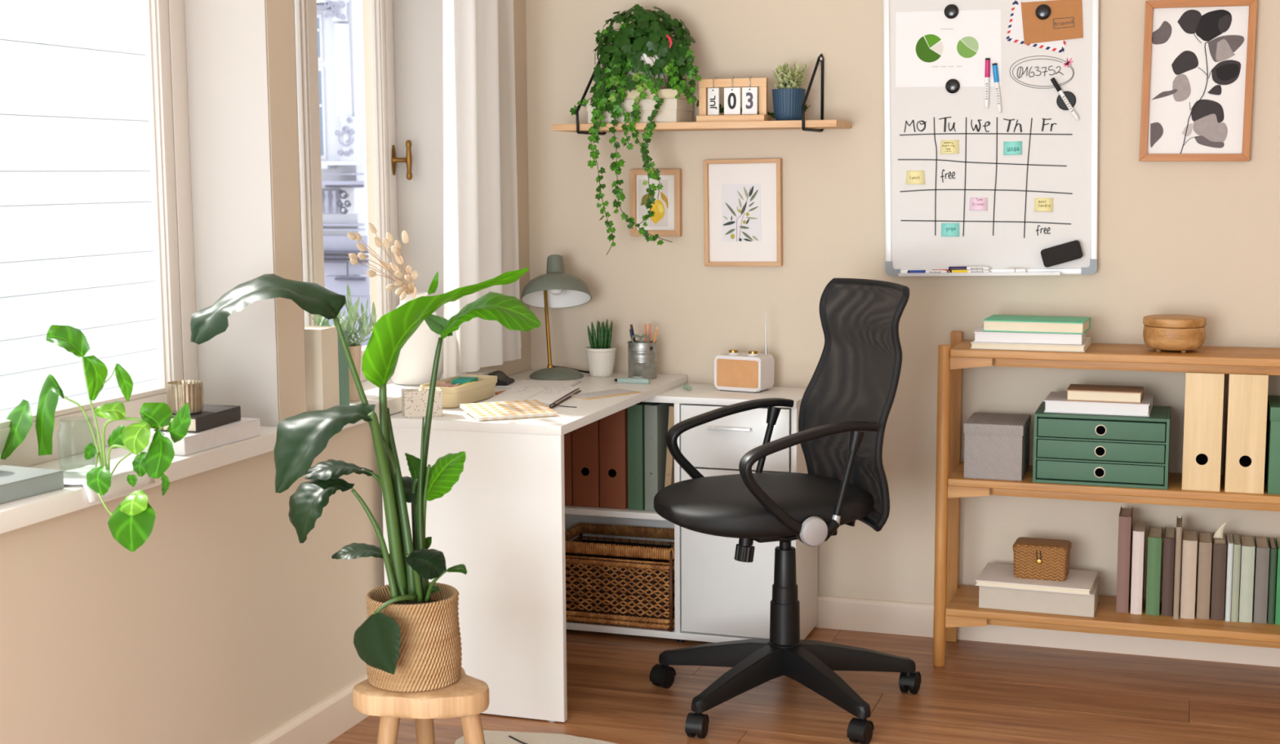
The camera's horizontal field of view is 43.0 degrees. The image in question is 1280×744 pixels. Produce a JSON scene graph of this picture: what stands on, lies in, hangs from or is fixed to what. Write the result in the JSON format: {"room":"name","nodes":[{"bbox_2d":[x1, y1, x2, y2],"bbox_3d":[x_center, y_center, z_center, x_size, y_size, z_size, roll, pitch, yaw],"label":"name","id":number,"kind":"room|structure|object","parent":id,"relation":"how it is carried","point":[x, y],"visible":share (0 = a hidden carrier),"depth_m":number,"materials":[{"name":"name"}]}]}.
{"room":"home office","nodes":[
{"label":"home office","id":0,"kind":"room"},
{"bbox_2d":[0,0,530,743],"bbox_3d":[-1.481,-0.173,2.158,0.305,2.650,6.200,2,7,19],"label":"wall","id":1,"kind":"structure","parent":0,"point":[223,627],"depth_m":3.49,"materials":[{"name":"paint"}]},
{"bbox_2d":[0,0,199,467],"bbox_3d":[-1.248,-0.554,3.077,0.065,1.500,1.257,2,7,19],"label":"window","id":2,"kind":"structure","parent":1,"relation":"in","point":[164,20],"depth_m":3.60,"materials":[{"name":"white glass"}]},
{"bbox_2d":[183,0,279,426],"bbox_3d":[-0.952,-0.611,3.641,0.274,1.550,0.006,2,7,19],"label":"trim","id":3,"kind":"structure","parent":1,"relation":"attached to","point":[226,40],"depth_m":3.65,"materials":[{"name":"paint"}]},
{"bbox_2d":[0,368,497,534],"bbox_3d":[-1.078,0.203,3.216,0.260,0.039,3.360,2,7,19],"label":"windowsill","id":4,"kind":"structure","parent":1,"relation":"attached to","point":[20,513],"depth_m":3.27,"materials":[{"name":"paint"}]},
{"bbox_2d":[0,465,63,504],"bbox_3d":[-1.197,0.215,2.825,0.145,0.034,0.385,3,8,24],"label":"book","id":5,"kind":"object","parent":4,"relation":"on","point":[16,483],"visible":1,"depth_m":2.92,"materials":[{"name":"paper"}]},
{"bbox_2d":[0,324,191,552],"bbox_3d":[-1.030,0.104,3.055,0.538,0.384,0.162,5,9,38],"label":"pothos plant","id":6,"kind":"object","parent":4,"relation":"on","point":[131,523],"visible":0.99,"depth_m":3.02,"materials":[{"name":"green plant"}]},
{"bbox_2d":[63,465,155,502],"bbox_3d":[-1.044,0.210,3.083,0.129,0.038,0.230,2,7,19],"label":"paper sheet","id":7,"kind":"object","parent":4,"relation":"on","point":[119,484],"visible":0.54,"depth_m":3.08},
{"bbox_2d":[142,417,260,455],"bbox_3d":[-0.943,0.134,3.459,0.136,0.038,0.270,2,7,21],"label":"book","id":8,"kind":"object","parent":4,"relation":"on","point":[245,428],"visible":0.62,"depth_m":3.41,"materials":[{"name":"paper"}]},
{"bbox_2d":[153,404,240,432],"bbox_3d":[-0.941,0.098,3.459,0.102,0.032,0.180,2,7,16],"label":"book","id":9,"kind":"object","parent":8,"relation":"on","point":[211,416],"visible":0.7,"depth_m":3.44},
{"bbox_2d":[166,380,203,414],"bbox_3d":[-0.959,0.053,3.428,0.074,0.064,0.074,2,7,19],"label":"candle holder","id":10,"kind":"object","parent":9,"relation":"on","point":[180,393],"visible":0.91,"depth_m":3.40,"materials":[{"name":"gold glass"}]},
{"bbox_2d":[304,325,339,411],"bbox_3d":[-0.814,-0.009,3.949,0.140,0.200,0.080,2,7,19],"label":"book","id":11,"kind":"object","parent":4,"relation":"on","point":[322,361],"visible":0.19,"depth_m":3.90,"materials":[{"name":"paper"}]},
{"bbox_2d":[306,284,377,402],"bbox_3d":[-0.745,-0.073,4.088,0.168,0.292,0.171,0,7,3],"label":"potted plant","id":12,"kind":"object","parent":4,"relation":"on","point":[355,348],"visible":0.54,"depth_m":4.08,"materials":[{"name":"plant"}]},
{"bbox_2d":[337,330,349,405],"bbox_3d":[-0.792,-0.010,4.012,0.140,0.186,0.046,2,7,19],"label":"book","id":13,"kind":"object","parent":4,"relation":"on","point":[344,380],"visible":0.24,"depth_m":3.99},
{"bbox_2d":[346,221,443,385],"bbox_3d":[-0.672,-0.174,4.278,0.155,0.447,0.471,2,8,22],"label":"vase","id":14,"kind":"object","parent":4,"relation":"on","point":[414,366],"visible":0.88,"depth_m":4.37,"materials":[{"name":"ceramic"}]},
{"bbox_2d":[293,0,306,412],"bbox_3d":[-0.913,-0.625,3.755,0.274,1.550,0.006,2,7,19],"label":"trim","id":15,"kind":"structure","parent":1,"relation":"attached to","point":[294,0],"depth_m":3.74,"materials":[{"name":"paint"}]},
{"bbox_2d":[251,674,368,743],"bbox_3d":[-1.320,1.048,2.255,0.020,0.100,6.200,2,7,19],"label":"baseboard","id":16,"kind":"structure","parent":1,"relation":"attached to","point":[330,718],"depth_m":3.88,"materials":[{"name":"paint"}]},
{"bbox_2d":[294,0,412,382],"bbox_3d":[-0.837,-0.694,4.195,0.124,1.500,0.881,2,7,19],"label":"window","id":17,"kind":"structure","parent":1,"relation":"in","point":[385,161],"depth_m":4.51,"materials":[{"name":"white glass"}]},
{"bbox_2d":[392,0,466,374],"bbox_3d":[-0.628,-0.729,4.592,0.274,1.550,0.006,2,7,19],"label":"window frame","id":18,"kind":"structure","parent":1,"relation":"attached to","point":[418,24],"depth_m":4.59,"materials":[{"name":"paint"}]},
{"bbox_2d":[442,0,521,378],"bbox_3d":[-0.436,-0.814,4.530,0.060,1.610,0.619,2,7,19],"label":"curtain","id":19,"kind":"object","parent":1,"relation":"hanging from","point":[481,224],"visible":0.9,"depth_m":4.52,"materials":[{"name":"fabric"}]},
{"bbox_2d":[327,627,1279,743],"bbox_3d":[0.573,1.179,1.760,4.540,0.060,6.450,2,7,19],"label":"floor","id":20,"kind":"structure","parent":0,"point":[984,693],"depth_m":4.18,"materials":[{"name":"brown wood"}]},
{"bbox_2d":[377,369,687,723],"bbox_3d":[-0.263,0.433,4.556,0.510,0.748,1.045,2,7,19],"label":"desk","id":21,"kind":"object","parent":20,"relation":"on","point":[503,519],"visible":0.56,"depth_m":4.04,"materials":[{"name":"white laminate"}]},
{"bbox_2d":[401,387,442,417],"bbox_3d":[-0.552,0.077,4.123,0.096,0.066,0.064,-2,7,-14],"label":"holder","id":22,"kind":"object","parent":21,"relation":"on","point":[414,402],"visible":0.98,"depth_m":4.09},
{"bbox_2d":[419,374,497,408],"bbox_3d":[-0.483,0.052,4.360,0.114,0.058,0.266,2,8,22],"label":"desk tray","id":23,"kind":"object","parent":21,"relation":"on","point":[482,389],"visible":0.67,"depth_m":4.32,"materials":[{"name":"beige wood"}]},
{"bbox_2d":[459,400,557,421],"bbox_3d":[-0.335,0.096,4.132,0.207,0.021,0.165,-3,8,-22],"label":"notebook","id":24,"kind":"object","parent":21,"relation":"on","point":[484,411],"visible":1,"depth_m":4.11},
{"bbox_2d":[481,386,581,408],"bbox_3d":[-0.263,0.066,4.410,0.255,0.016,0.339,1,7,11],"label":"planner","id":25,"kind":"object","parent":21,"relation":"on","point":[553,397],"visible":0.86,"depth_m":4.41,"materials":[{"name":"paper"}]},
{"bbox_2d":[488,370,582,389],"bbox_3d":[-0.305,0.019,4.704,0.242,0.038,0.170,1,7,11],"label":"clipboard","id":26,"kind":"object","parent":21,"relation":"on","point":[504,381],"visible":0.72,"depth_m":4.70,"materials":[{"name":"grey paper"}]},
{"bbox_2d":[520,254,591,380],"bbox_3d":[-0.242,-0.169,4.885,0.208,0.367,0.250,2,7,19],"label":"desk lamp","id":27,"kind":"object","parent":21,"relation":"on","point":[555,289],"visible":0.97,"depth_m":4.86,"materials":[{"name":"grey metal"}]},
{"bbox_2d":[585,320,616,377],"bbox_3d":[-0.118,-0.074,4.897,0.093,0.173,0.093,2,7,19],"label":"potted plant","id":28,"kind":"object","parent":21,"relation":"on","point":[601,357],"visible":1,"depth_m":4.87,"materials":[{"name":"ceramic"}]},
{"bbox_2d":[570,389,642,399],"bbox_3d":[-0.097,0.061,4.492,0.200,0.004,0.090,-7,10,-43],"label":"envelope","id":29,"kind":"object","parent":21,"relation":"on","point":[615,393],"visible":1,"depth_m":4.48,"materials":[{"name":"grey paper"}]},
{"bbox_2d":[627,340,657,379],"bbox_3d":[0.007,-0.036,4.843,0.089,0.109,0.089,2,7,19],"label":"pen cup","id":30,"kind":"object","parent":21,"relation":"on","point":[642,360],"visible":0.93,"depth_m":4.81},
{"bbox_2d":[454,730,617,743],"bbox_3d":[-0.230,0.939,3.451,0.491,0.012,1.008,0,7,5],"label":"rug","id":31,"kind":"object","parent":20,"relation":"on","point":[491,737],"visible":0.96,"depth_m":3.90,"materials":[{"name":"fabric"}]},
{"bbox_2d":[352,667,488,743],"bbox_3d":[-0.418,0.795,3.363,0.297,0.327,0.252,2,7,19],"label":"wooden stool","id":32,"kind":"object","parent":31,"relation":"on","point":[468,698],"visible":0.59,"depth_m":3.26,"materials":[{"name":"brown wood"}]},
{"bbox_2d":[190,267,541,692],"bbox_3d":[-0.554,0.213,3.290,0.715,0.846,0.310,2,7,19],"label":"plant","id":33,"kind":"object","parent":32,"relation":"on","point":[409,640],"visible":1,"depth_m":3.25,"materials":[{"name":"plant"}]},
{"bbox_2d":[564,383,818,643],"bbox_3d":[0.073,0.411,4.814,0.857,0.724,0.313,2,7,19],"label":"base cabinet","id":34,"kind":"object","parent":20,"relation":"on","point":[718,597],"visible":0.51,"depth_m":4.64,"materials":[{"name":"white laminate"}]},
{"bbox_2d":[564,431,573,506],"bbox_3d":[-0.202,0.225,4.899,0.075,0.315,0.231,2,7,19],"label":"file","id":35,"kind":"object","parent":34,"relation":"on","point":[568,477],"visible":0.12,"depth_m":4.79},
{"bbox_2d":[572,420,599,507],"bbox_3d":[-0.124,0.227,4.872,0.081,0.315,0.231,2,7,19],"label":"file","id":36,"kind":"object","parent":34,"relation":"on","point":[585,439],"visible":0.54,"depth_m":4.77,"materials":[{"name":"cardboard"}]},
{"bbox_2d":[599,408,627,509],"bbox_3d":[-0.044,0.230,4.846,0.079,0.315,0.231,2,7,19],"label":"file","id":37,"kind":"object","parent":34,"relation":"on","point":[613,428],"visible":0.57,"depth_m":4.74,"materials":[{"name":"cardboard"}]},
{"bbox_2d":[564,505,666,520],"bbox_3d":[-0.086,0.396,4.874,0.484,0.018,0.273,2,7,19],"label":"shelf","id":38,"kind":"object","parent":34,"relation":"attached to","point":[574,510],"depth_m":4.73,"materials":[{"name":"white laminate"}]},
{"bbox_2d":[564,522,675,632],"bbox_3d":[-0.047,0.610,4.879,0.392,0.247,0.269,2,7,19],"label":"wicker basket","id":39,"kind":"object","parent":34,"relation":"in","point":[624,584],"visible":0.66,"depth_m":4.76,"materials":[{"name":"wicker"}]},
{"bbox_2d":[627,402,650,511],"bbox_3d":[0.021,0.235,4.821,0.045,0.310,0.227,2,7,19],"label":"ring binder","id":40,"kind":"object","parent":34,"relation":"on","point":[636,422],"visible":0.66,"depth_m":4.72,"materials":[{"name":"cardboard"}]},
{"bbox_2d":[644,402,674,511],"bbox_3d":[0.068,0.237,4.805,0.039,0.310,0.227,2,7,19],"label":"ring binder","id":41,"kind":"object","parent":34,"relation":"on","point":[655,414],"visible":0.65,"depth_m":4.71,"materials":[{"name":"cardboard"}]},
{"bbox_2d":[664,404,674,487],"bbox_3d":[0.120,0.239,4.788,0.038,0.310,0.227,2,7,19],"label":"ring binder","id":42,"kind":"object","parent":34,"relation":"on","point":[669,470],"visible":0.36,"depth_m":4.68,"materials":[{"name":"cardboard"}]},
{"bbox_2d":[714,309,773,393],"bbox_3d":[0.303,-0.065,4.738,0.148,0.237,0.098,3,8,28],"label":"radio","id":43,"kind":"object","parent":34,"relation":"on","point":[734,371],"visible":1,"depth_m":4.71,"materials":[{"name":"plastic"}]},
{"bbox_2d":[716,359,758,388],"bbox_3d":[0.282,0.004,4.704,0.132,0.080,0.003,3,8,28],"label":"speaker grille","id":44,"kind":"object","parent":43,"relation":"attached to","point":[731,373],"depth_m":4.70,"materials":[{"name":"fabric"}]},
{"bbox_2d":[649,278,920,743],"bbox_3d":[0.390,0.317,4.104,0.717,1.080,0.698,-3,8,-22],"label":"office chair","id":45,"kind":"object","parent":20,"relation":"on","point":[760,507],"visible":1,"depth_m":4.09,"materials":[{"name":"black plastic"}]},
{"bbox_2d":[649,664,675,684],"bbox_3d":[0.060,0.798,4.312,0.042,0.040,0.060,6,9,40],"label":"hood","id":46,"kind":"object","parent":45,"relation":"attached to","point":[660,674],"depth_m":4.30,"materials":[{"name":"black plastic"}]},
{"bbox_2d":[684,712,709,735],"bbox_3d":[0.138,0.846,3.926,0.042,0.040,0.060,2,7,20],"label":"hood","id":47,"kind":"object","parent":45,"relation":"attached to","point":[697,723],"depth_m":3.91,"materials":[{"name":"black plastic"}]},
{"bbox_2d":[766,406,781,425],"bbox_3d":[0.356,0.115,4.330,0.041,0.052,0.036,-3,8,-22],"label":"socket","id":48,"kind":"object","parent":45,"relation":"attached to","point":[773,413],"depth_m":4.32,"materials":[{"name":"black plastic"}]},
{"bbox_2d":[848,431,864,451],"bbox_3d":[0.521,0.165,3.921,0.041,0.052,0.036,-3,8,-22],"label":"socket","id":49,"kind":"object","parent":45,"relation":"attached to","point":[855,437],"depth_m":3.91,"materials":[{"name":"black plastic"}]},
{"bbox_2d":[847,718,874,741],"bbox_3d":[0.526,0.849,3.878,0.042,0.040,0.060,4,8,34],"label":"hood","id":50,"kind":"object","parent":45,"relation":"attached to","point":[861,729],"depth_m":3.86,"materials":[{"name":"black plastic"}]},
{"bbox_2d":[898,671,920,686],"bbox_3d":[0.706,0.802,4.252,0.042,0.040,0.060,3,8,27],"label":"hood","id":51,"kind":"object","parent":45,"relation":"attached to","point":[906,678],"depth_m":4.23,"materials":[{"name":"black plastic"}]},
{"bbox_2d":[933,331,1279,666],"bbox_3d":[1.431,0.368,4.366,1.233,0.904,0.275,2,7,19],"label":"shelf unit","id":52,"kind":"object","parent":20,"relation":"on","point":[955,606],"visible":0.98,"depth_m":4.35,"materials":[{"name":"brown wood"}]},
{"bbox_2d":[964,412,1031,481],"bbox_3d":[0.986,0.204,4.487,0.158,0.151,0.214,2,7,19],"label":"box","id":53,"kind":"object","parent":52,"relation":"on","point":[997,446],"visible":1,"depth_m":4.39,"materials":[{"name":"fabric"}]},
{"bbox_2d":[970,337,1091,352],"bbox_3d":[1.067,-0.079,4.432,0.298,0.018,0.225,2,7,20],"label":"book","id":54,"kind":"object","parent":52,"relation":"on","point":[1086,342],"visible":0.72,"depth_m":4.33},
{"bbox_2d":[973,324,1084,345],"bbox_3d":[1.063,-0.102,4.432,0.281,0.028,0.212,2,7,18],"label":"book","id":55,"kind":"object","parent":54,"relation":"on","point":[980,335],"visible":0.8,"depth_m":4.33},
{"bbox_2d":[982,315,1090,334],"bbox_3d":[1.077,-0.130,4.412,0.264,0.031,0.175,2,8,21],"label":"book","id":56,"kind":"object","parent":55,"relation":"on","point":[995,323],"visible":1,"depth_m":4.35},
{"bbox_2d":[978,577,1100,617],"bbox_3d":[1.108,0.610,4.500,0.305,0.062,0.202,2,7,20],"label":"box","id":57,"kind":"object","parent":52,"relation":"on","point":[996,598],"visible":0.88,"depth_m":4.41,"materials":[{"name":"cardboard"}]},
{"bbox_2d":[975,563,1097,595],"bbox_3d":[1.098,0.571,4.494,0.305,0.016,0.212,2,8,21],"label":"lid","id":58,"kind":"object","parent":57,"relation":"on","point":[993,575],"visible":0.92,"depth_m":4.43,"materials":[{"name":"cardboard"}]},
{"bbox_2d":[1013,537,1071,582],"bbox_3d":[1.108,0.515,4.483,0.149,0.096,0.111,2,7,21],"label":"woven box","id":59,"kind":"object","parent":58,"relation":"on","point":[1034,558],"visible":1,"depth_m":4.44,"materials":[{"name":"brown wicker"}]},
{"bbox_2d":[1032,401,1171,489],"bbox_3d":[1.252,0.195,4.400,0.344,0.186,0.242,2,7,19],"label":"drawer box","id":60,"kind":"object","parent":52,"relation":"on","point":[1069,449],"visible":0.98,"depth_m":4.29,"materials":[{"name":"cardboard"}]},
{"bbox_2d":[1044,391,1152,417],"bbox_3d":[1.239,0.086,4.390,0.270,0.032,0.182,2,7,20],"label":"book","id":61,"kind":"object","parent":60,"relation":"on","point":[1055,402],"visible":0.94,"depth_m":4.31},
{"bbox_2d":[1066,384,1143,404],"bbox_3d":[1.248,0.058,4.361,0.192,0.030,0.126,2,7,19],"label":"book","id":62,"kind":"object","parent":61,"relation":"on","point":[1076,393],"visible":1,"depth_m":4.32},
{"bbox_2d":[1115,506,1133,613],"bbox_3d":[1.327,0.513,4.455,0.032,0.265,0.144,2,7,19],"label":"book","id":63,"kind":"object","parent":52,"relation":"on","point":[1126,515],"visible":1,"depth_m":4.39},
{"bbox_2d":[1130,520,1146,614],"bbox_3d":[1.361,0.533,4.441,0.029,0.228,0.144,2,7,19],"label":"book","id":64,"kind":"object","parent":52,"relation":"on","point":[1139,531],"visible":1,"depth_m":4.38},
{"bbox_2d":[1145,526,1162,615],"bbox_3d":[1.402,0.541,4.433,0.035,0.213,0.144,2,7,19],"label":"book","id":65,"kind":"object","parent":52,"relation":"on","point":[1154,539],"visible":1,"depth_m":4.37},
{"bbox_2d":[1161,527,1175,617],"bbox_3d":[1.437,0.542,4.421,0.027,0.214,0.144,2,7,19],"label":"book","id":66,"kind":"object","parent":52,"relation":"on","point":[1169,536],"visible":1,"depth_m":4.36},
{"bbox_2d":[1142,314,1206,352],"bbox_3d":[1.413,-0.102,4.303,0.160,0.092,0.160,2,7,19],"label":"wooden bowl","id":67,"kind":"object","parent":52,"relation":"on","point":[1168,332],"visible":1,"depth_m":4.24,"materials":[{"name":"wood"}]},
{"bbox_2d":[1173,516,1182,619],"bbox_3d":[1.451,0.527,4.388,0.014,0.251,0.144,2,7,19],"label":"book","id":68,"kind":"object","parent":52,"relation":"on","point":[1179,522],"visible":1,"depth_m":4.32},
{"bbox_2d":[1180,529,1197,619],"bbox_3d":[1.483,0.545,4.395,0.036,0.213,0.144,2,7,19],"label":"book","id":69,"kind":"object","parent":52,"relation":"on","point":[1187,597],"visible":1,"depth_m":4.33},
{"bbox_2d":[1182,372,1224,492],"bbox_3d":[1.495,0.142,4.321,0.094,0.308,0.241,2,7,19],"label":"magazine file","id":70,"kind":"object","parent":52,"relation":"on","point":[1204,392],"visible":0.99,"depth_m":4.21,"materials":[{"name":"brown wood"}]},
{"bbox_2d":[1196,531,1212,619],"bbox_3d":[1.524,0.548,4.393,0.032,0.208,0.144,2,7,19],"label":"book","id":71,"kind":"object","parent":52,"relation":"on","point":[1205,542],"visible":1,"depth_m":4.33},
{"bbox_2d":[1210,533,1226,621],"bbox_3d":[1.558,0.550,4.381,0.033,0.206,0.144,2,7,19],"label":"book","id":72,"kind":"object","parent":52,"relation":"on","point":[1219,545],"visible":1,"depth_m":4.32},
{"bbox_2d":[1224,532,1233,622],"bbox_3d":[1.581,0.549,4.368,0.013,0.211,0.144,2,7,19],"label":"book","id":73,"kind":"object","parent":52,"relation":"on","point":[1229,537],"visible":0.94,"depth_m":4.31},
{"bbox_2d":[1230,533,1240,622],"bbox_3d":[1.597,0.551,4.363,0.018,0.209,0.144,2,7,19],"label":"book","id":74,"kind":"object","parent":52,"relation":"on","point":[1236,539],"visible":0.88,"depth_m":4.30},
{"bbox_2d":[1222,373,1268,493],"bbox_3d":[1.596,0.146,4.289,0.094,0.308,0.239,2,7,19],"label":"magazine file","id":75,"kind":"object","parent":52,"relation":"on","point":[1246,421],"visible":0.98,"depth_m":4.18,"materials":[{"name":"cardboard"}]},
{"bbox_2d":[1238,535,1254,622],"bbox_3d":[1.625,0.553,4.359,0.032,0.205,0.144,2,7,19],"label":"book","id":76,"kind":"object","parent":52,"relation":"on","point":[1246,582],"visible":0.91,"depth_m":4.29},
{"bbox_2d":[1252,536,1269,624],"bbox_3d":[1.659,0.555,4.347,0.032,0.204,0.144,2,7,19],"label":"book","id":77,"kind":"object","parent":52,"relation":"on","point":[1259,607],"visible":0.96,"depth_m":4.28,"materials":[{"name":"paper"}]},
{"bbox_2d":[1266,537,1276,624],"bbox_3d":[1.684,0.556,4.339,0.015,0.203,0.144,2,7,19],"label":"book","id":78,"kind":"object","parent":52,"relation":"on","point":[1273,548],"visible":0.87,"depth_m":4.28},
{"bbox_2d":[1264,395,1279,494],"bbox_3d":[1.714,0.191,4.253,0.140,0.226,0.234,2,7,19],"label":"file box","id":79,"kind":"object","parent":52,"relation":"on","point":[1272,465],"visible":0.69,"depth_m":4.17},
{"bbox_2d":[1274,537,1279,625],"bbox_3d":[1.710,0.557,4.330,0.033,0.204,0.144,2,7,19],"label":"book","id":80,"kind":"object","parent":52,"relation":"on","point":[1277,606],"visible":0.74,"depth_m":4.28,"materials":[{"name":"green paper"}]},
{"bbox_2d":[525,0,1279,604],"bbox_3d":[1.552,-0.479,4.501,4.540,2.650,0.220,2,7,19],"label":"wall","id":81,"kind":"structure","parent":0,"point":[1194,238],"depth_m":4.70,"materials":[{"name":"paint"}]},
{"bbox_2d":[629,168,681,236],"bbox_3d":[0.047,-0.509,4.879,0.158,0.200,0.020,2,7,19],"label":"picture","id":82,"kind":"object","parent":81,"relation":"attached to","point":[667,220],"visible":0.88,"depth_m":4.88,"materials":[{"name":"brown wood"}]},
{"bbox_2d":[638,179,667,226],"bbox_3d":[0.040,-0.508,4.882,0.091,0.141,0.001,2,7,19],"label":"print","id":83,"kind":"object","parent":82,"relation":"on","point":[660,208],"depth_m":4.88,"materials":[{"name":"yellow paper"}]},
{"bbox_2d":[551,53,851,135],"bbox_3d":[0.173,-0.813,4.689,0.842,0.244,0.223,2,7,19],"label":"wall shelf","id":84,"kind":"object","parent":81,"relation":"attached to","point":[816,126],"visible":0.78,"depth_m":4.62,"materials":[{"name":"brown wood"}]},
{"bbox_2d":[586,97,693,123],"bbox_3d":[0.001,-0.761,4.755,0.274,0.068,0.160,2,7,19],"label":"planter","id":85,"kind":"object","parent":84,"relation":"on","point":[672,110],"visible":0.68,"depth_m":4.67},
{"bbox_2d":[610,88,690,99],"bbox_3d":[0.034,-0.807,4.733,0.202,0.027,0.140,2,7,19],"label":"book","id":86,"kind":"object","parent":85,"relation":"on","point":[662,93],"visible":0.56,"depth_m":4.66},
{"bbox_2d":[568,4,810,255],"bbox_3d":[0.141,-0.698,4.680,0.669,0.721,0.224,3,8,23],"label":"ivy plant","id":87,"kind":"object","parent":84,"relation":"on","point":[645,49],"visible":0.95,"depth_m":4.66,"materials":[{"name":"plant"}]},
{"bbox_2d":[696,75,770,121],"bbox_3d":[0.265,-0.778,4.631,0.202,0.130,0.080,2,7,19],"label":"calendar","id":88,"kind":"object","parent":84,"relation":"on","point":[708,95],"visible":0.99,"depth_m":4.62,"materials":[{"name":"brown wood"}]},
{"bbox_2d":[772,62,806,120],"bbox_3d":[0.422,-0.795,4.603,0.096,0.167,0.098,2,7,19],"label":"succulent pot","id":89,"kind":"object","parent":84,"relation":"on","point":[788,98],"visible":0.98,"depth_m":4.57,"materials":[{"name":"ceramic"}]},
{"bbox_2d":[702,158,782,266],"bbox_3d":[0.303,-0.470,4.796,0.234,0.314,0.022,1,7,19],"label":"picture","id":90,"kind":"object","parent":81,"relation":"attached to","point":[743,197],"visible":1,"depth_m":4.79,"materials":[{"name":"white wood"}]},
{"bbox_2d":[721,183,761,241],"bbox_3d":[0.299,-0.470,4.799,0.121,0.170,0.001,2,7,19],"label":"print","id":91,"kind":"object","parent":90,"relation":"attached to","point":[741,203],"depth_m":4.80,"materials":[{"name":"paper"}]},
{"bbox_2d":[883,0,1098,276],"bbox_3d":[0.967,-0.714,4.512,0.585,0.890,0.076,1,7,19],"label":"whiteboard","id":92,"kind":"object","parent":81,"relation":"attached to","point":[1058,161],"visible":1,"depth_m":4.53,"materials":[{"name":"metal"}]},
{"bbox_2d":[905,170,924,184],"bbox_3d":[0.780,-0.552,4.610,0.055,0.040,0.004,1,7,19],"label":"sticky note","id":93,"kind":"object","parent":92,"relation":"attached to","point":[913,177],"visible":1,"depth_m":4.61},
{"bbox_2d":[895,8,1001,87],"bbox_3d":[0.860,-0.902,4.540,0.294,0.219,0.001,1,7,19],"label":"chart sheet","id":94,"kind":"object","parent":92,"relation":"attached to","point":[932,49],"visible":1,"depth_m":4.54,"materials":[{"name":"paper"}]},
{"bbox_2d":[939,139,959,154],"bbox_3d":[0.869,-0.633,4.569,0.053,0.039,0.004,1,7,19],"label":"sticky note","id":95,"kind":"object","parent":92,"relation":"attached to","point":[951,146],"visible":1,"depth_m":4.57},
{"bbox_2d":[941,222,959,236],"bbox_3d":[0.877,-0.402,4.596,0.052,0.038,0.004,1,7,19],"label":"sticky note","id":96,"kind":"object","parent":92,"relation":"attached to","point":[948,229],"visible":1,"depth_m":4.60,"materials":[{"name":"teal"}]},
{"bbox_2d":[968,197,987,210],"bbox_3d":[0.949,-0.472,4.562,0.051,0.037,0.004,1,7,19],"label":"sticky note","id":97,"kind":"object","parent":92,"relation":"attached to","point":[975,203],"visible":1,"depth_m":4.56,"materials":[{"name":"pink"}]},
{"bbox_2d":[897,271,1061,276],"bbox_3d":[0.950,-0.276,4.557,0.445,0.009,0.048,1,7,19],"label":"tray","id":98,"kind":"object","parent":92,"relation":"on","point":[900,273],"depth_m":4.54,"materials":[{"name":"metal"}]},
{"bbox_2d":[984,57,990,108],"bbox_3d":[0.963,-0.802,4.512,0.014,0.137,0.014,2,7,19],"label":"marker","id":99,"kind":"object","parent":92,"relation":"attached to","point":[987,73],"visible":1,"depth_m":4.51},
{"bbox_2d":[992,62,1001,113],"bbox_3d":[0.989,-0.787,4.505,0.028,0.137,0.014,2,7,19],"label":"marker","id":100,"kind":"object","parent":92,"relation":"attached to","point":[996,79],"visible":1,"depth_m":4.50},
{"bbox_2d":[1003,141,1022,155],"bbox_3d":[1.035,-0.622,4.514,0.052,0.037,0.004,1,7,19],"label":"sticky note","id":101,"kind":"object","parent":92,"relation":"attached to","point":[1010,148],"visible":1,"depth_m":4.51,"materials":[{"name":"teal"}]},
{"bbox_2d":[1005,0,1066,53],"bbox_3d":[1.094,-0.947,4.455,0.179,0.150,0.001,1,7,19],"label":"envelope","id":102,"kind":"object","parent":92,"relation":"attached to","point":[1015,33],"visible":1,"depth_m":4.47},
{"bbox_2d":[1034,198,1053,212],"bbox_3d":[1.118,-0.464,4.506,0.052,0.039,0.004,1,7,19],"label":"sticky note","id":103,"kind":"object","parent":92,"relation":"attached to","point":[1046,205],"visible":1,"depth_m":4.51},
{"bbox_2d":[1021,0,1083,44],"bbox_3d":[1.125,-0.958,4.441,0.165,0.115,0.002,1,7,19],"label":"envelope","id":104,"kind":"object","parent":92,"relation":"attached to","point":[1064,21],"visible":1,"depth_m":4.44,"materials":[{"name":"paper"}]},
{"bbox_2d":[1040,240,1083,267],"bbox_3d":[1.166,-0.327,4.493,0.113,0.075,0.030,2,7,19],"label":"eraser","id":105,"kind":"object","parent":92,"relation":"attached to","point":[1071,251],"visible":1,"depth_m":4.48,"materials":[{"name":"fabric"}]},
{"bbox_2d":[814,595,1279,667],"bbox_3d":[1.666,0.758,4.492,4.235,0.096,0.016,2,7,19],"label":"baseboard","id":106,"kind":"structure","parent":81,"relation":"attached to","point":[858,615],"depth_m":4.68,"materials":[{"name":"paint"}]},
{"bbox_2d":[1138,0,1257,161],"bbox_3d":[1.492,-0.780,4.351,0.281,0.427,0.024,3,8,18],"label":"picture","id":107,"kind":"object","parent":81,"relation":"attached to","point":[1198,60],"visible":1,"depth_m":4.35,"materials":[{"name":"paper"}]},
{"label":"outside","id":108,"kind":"structure","parent":0,"visible":0},
{"bbox_3d":[-16.968,2.278,26.988,44.640,0.200,90.000,2,7,19],"label":"ground","id":109,"kind":"structure","parent":108,"visible":0},
{"bbox_2d":[0,0,159,421],"bbox_3d":[-3.539,1.117,6.317,0.264,6.998,6.000,2,7,19],"label":"window blind","id":110,"kind":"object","parent":109,"relation":"on","point":[77,244],"visible":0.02,"depth_m":7.97,"materials":[{"name":"white"}]},
{"bbox_2d":[294,0,371,346],"bbox_3d":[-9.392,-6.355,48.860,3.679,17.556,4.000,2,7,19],"label":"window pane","id":111,"kind":"structure","parent":109,"relation":"on","point":[340,23],"depth_m":47.43,"materials":[{"name":"glass"}]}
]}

